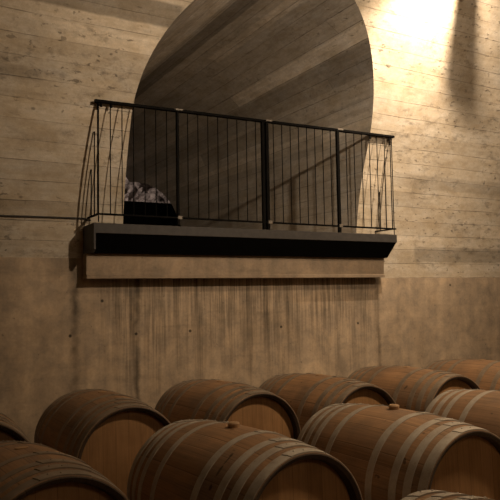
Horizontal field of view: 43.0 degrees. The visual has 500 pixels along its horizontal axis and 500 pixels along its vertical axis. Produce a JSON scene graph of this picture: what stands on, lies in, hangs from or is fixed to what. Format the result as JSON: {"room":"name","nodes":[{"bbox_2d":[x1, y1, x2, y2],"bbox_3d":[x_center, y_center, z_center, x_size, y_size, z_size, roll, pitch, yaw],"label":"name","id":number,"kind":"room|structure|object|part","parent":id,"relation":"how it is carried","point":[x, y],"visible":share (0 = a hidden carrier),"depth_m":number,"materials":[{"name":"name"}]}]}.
{"room":"wine cellar","nodes":[
{"label":"wine cellar","id":0,"kind":"room"},
{"bbox_2d":[124,178,169,202],"bbox_3d":[-4.179,-0.451,13.351,9.000,5.200,0.575,1,-4,-30],"label":"wall","id":1,"kind":"structure","parent":0,"point":[139,188],"depth_m":14.48,"materials":[{"name":"stone"}]},
{"bbox_2d":[0,0,499,277],"bbox_3d":[3.141,-1.647,3.632,15.000,3.660,7.077,1,-4,-30],"label":"wall","id":2,"kind":"structure","parent":0,"point":[436,63],"depth_m":5.59,"materials":[{"name":"concrete"}]},
{"bbox_2d":[0,215,90,220],"bbox_3d":[-3.155,-0.280,3.916,4.367,0.034,0.079,1,-4,-30],"label":"cable","id":3,"kind":"object","parent":2,"relation":"attached to","point":[0,215],"visible":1,"depth_m":4.85,"materials":[{"name":"rubber"}]},
{"bbox_2d":[0,257,499,442],"bbox_3d":[1.351,0.905,6.665,15.000,1.548,0.314,1,-4,-30],"label":"wall","id":4,"kind":"structure","parent":0,"point":[62,332],"depth_m":5.51,"materials":[{"name":"concrete"}]},
{"bbox_2d":[82,253,384,278],"bbox_3d":[0.002,0.156,5.712,3.005,0.199,0.195,1,-4,-30],"label":"beam","id":5,"kind":"structure","parent":4,"relation":"attached to","point":[94,266],"depth_m":5.48,"materials":[{"name":"concrete"}]},
{"bbox_2d":[126,0,373,232],"bbox_3d":[-1.305,-1.009,8.121,2.426,2.092,7.237,1,-4,-30],"label":"arched alcove","id":6,"kind":"structure","parent":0,"point":[306,62],"depth_m":7.05,"materials":[{"name":"concrete"}]},
{"bbox_2d":[83,223,396,257],"bbox_3d":[0.068,-0.058,5.621,3.015,0.219,0.297,1,-4,-30],"label":"balcony","id":7,"kind":"object","parent":6,"relation":"attached to","point":[98,238],"visible":0.98,"depth_m":5.36,"materials":[{"name":"grey metal"}]},
{"bbox_3d":[-1.234,-0.086,4.876,0.015,0.219,0.297,1,-4,-30],"label":"plate","id":8,"kind":"part","parent":7,"relation":"part of","materials":[{"name":"grey metal"}]},
{"bbox_2d":[87,99,395,234],"bbox_3d":[0.068,-0.663,5.669,3.018,0.992,0.295,1,-4,-30],"label":"balcony railing","id":9,"kind":"object","parent":7,"relation":"on","point":[264,129],"visible":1,"depth_m":5.54,"materials":[{"name":"black metal"}]},
{"bbox_3d":[-0.587,-0.661,5.145,0.020,0.929,0.028,1,-4,-30],"label":"post","id":10,"kind":"part","parent":9,"relation":"part of","materials":[{"name":"black metal"}]},
{"bbox_3d":[0.124,-1.133,5.589,3.018,0.067,0.036,1,-4,-30],"label":"rail","id":11,"kind":"part","parent":9,"relation":"part of","materials":[{"name":"black metal"}]},
{"bbox_3d":[0.141,-0.240,5.531,2.993,0.026,0.024,1,-4,-30],"label":"rail","id":12,"kind":"part","parent":9,"relation":"part of","materials":[{"name":"black metal"}]},
{"bbox_3d":[0.116,-0.650,5.547,0.028,0.945,0.028,1,-4,-30],"label":"post","id":13,"kind":"part","parent":9,"relation":"part of","materials":[{"name":"black metal"}]},
{"bbox_3d":[0.152,-0.649,5.568,0.028,0.946,0.028,1,-4,-30],"label":"post","id":14,"kind":"part","parent":9,"relation":"part of","materials":[{"name":"black metal"}]},
{"bbox_3d":[0.829,-0.641,5.956,0.028,0.959,0.028,1,-4,-30],"label":"post","id":15,"kind":"part","parent":9,"relation":"part of","materials":[{"name":"black metal"}]},
{"bbox_3d":[3.195,1.535,3.422,15.000,0.200,7.677,1,-4,-30],"label":"floor","id":16,"kind":"structure","parent":0,"visible":0},
{"bbox_2d":[0,412,29,441],"bbox_3d":[-1.574,1.182,3.475,0.668,0.675,0.999,1,-5,-33],"label":"wine barrel","id":17,"kind":"object","parent":16,"relation":"on","point":[9,430],"visible":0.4,"depth_m":3.20,"materials":[{"name":"brown wood"}]},
{"bbox_2d":[0,440,128,499],"bbox_3d":[-0.876,1.102,2.444,0.664,0.690,1.016,2,-5,-34],"label":"wine barrel","id":18,"kind":"object","parent":16,"relation":"on","point":[28,470],"visible":1,"depth_m":2.16,"materials":[{"name":"brown wood"}]},
{"bbox_2d":[34,388,170,495],"bbox_3d":[-0.889,1.194,3.836,0.668,0.675,0.999,1,-4,-32],"label":"wine barrel","id":19,"kind":"object","parent":16,"relation":"on","point":[106,430],"visible":0.66,"depth_m":3.47,"materials":[{"name":"brown wood"}]},
{"bbox_2d":[155,379,300,439],"bbox_3d":[-0.187,1.208,4.223,0.668,0.675,0.999,1,-5,-33],"label":"wine barrel","id":20,"kind":"object","parent":16,"relation":"on","point":[196,399],"visible":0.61,"depth_m":3.94,"materials":[{"name":"brown wood"}]},
{"bbox_2d":[127,419,362,499],"bbox_3d":[-0.059,1.102,2.770,0.665,0.722,1.016,2,-6,-35],"label":"wine barrel","id":21,"kind":"object","parent":16,"relation":"on","point":[189,459],"visible":1,"depth_m":2.52,"materials":[{"name":"brown wood"}]},
{"bbox_2d":[259,373,395,429],"bbox_3d":[0.498,1.212,4.455,0.668,0.675,0.999,1,-5,-33],"label":"wine barrel","id":22,"kind":"object","parent":16,"relation":"on","point":[307,394],"visible":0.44,"depth_m":4.17,"materials":[{"name":"brown wood"}]},
{"bbox_2d":[297,403,499,499],"bbox_3d":[0.728,1.113,3.130,0.665,0.722,1.016,1,-6,-30],"label":"wine barrel","id":23,"kind":"object","parent":16,"relation":"on","point":[392,452],"visible":0.84,"depth_m":2.82,"materials":[{"name":"brown wood"}]},
{"bbox_2d":[348,366,479,411],"bbox_3d":[1.211,1.224,4.827,0.668,0.675,0.999,1,-4,-32],"label":"wine barrel","id":24,"kind":"object","parent":16,"relation":"on","point":[411,388],"visible":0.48,"depth_m":4.53,"materials":[{"name":"brown wood"}]},
{"bbox_2d":[401,489,493,499],"bbox_3d":[0.779,1.015,1.551,0.664,0.692,1.002,1,-6,-30],"label":"wine barrel","id":25,"kind":"object","parent":16,"relation":"on","point":[432,494],"visible":1,"depth_m":1.92,"materials":[{"name":"brown wood"}]},
{"bbox_2d":[425,389,499,437],"bbox_3d":[1.504,1.134,3.531,0.664,0.692,1.002,1,-6,-30],"label":"wine barrel","id":26,"kind":"object","parent":16,"relation":"on","point":[480,408],"visible":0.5,"depth_m":3.61,"materials":[{"name":"brown wood"}]},
{"bbox_2d":[425,359,499,390],"bbox_3d":[1.932,1.238,5.218,0.668,0.675,0.999,1,-4,-32],"label":"wine barrel","id":27,"kind":"object","parent":16,"relation":"on","point":[485,373],"visible":0.3,"depth_m":5.09,"materials":[{"name":"brown wood"}]},
{"bbox_3d":[-1.505,0.157,8.427,2.466,0.188,6.300,1,-4,-30],"label":"floor","id":28,"kind":"structure","parent":0,"visible":0},
{"bbox_2d":[123,201,180,225],"bbox_3d":[-2.507,-0.312,10.949,2.870,1.115,0.060,1,-4,-30],"label":"panel","id":29,"kind":"object","parent":28,"relation":"on","point":[139,207],"visible":0.02,"depth_m":11.36,"materials":[{"name":"black metal"}]},
{"bbox_3d":[-2.516,-0.851,10.985,2.870,0.035,0.060,1,-4,-30],"label":"handrail","id":30,"kind":"part","parent":29,"relation":"part of","materials":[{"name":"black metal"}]}
]}

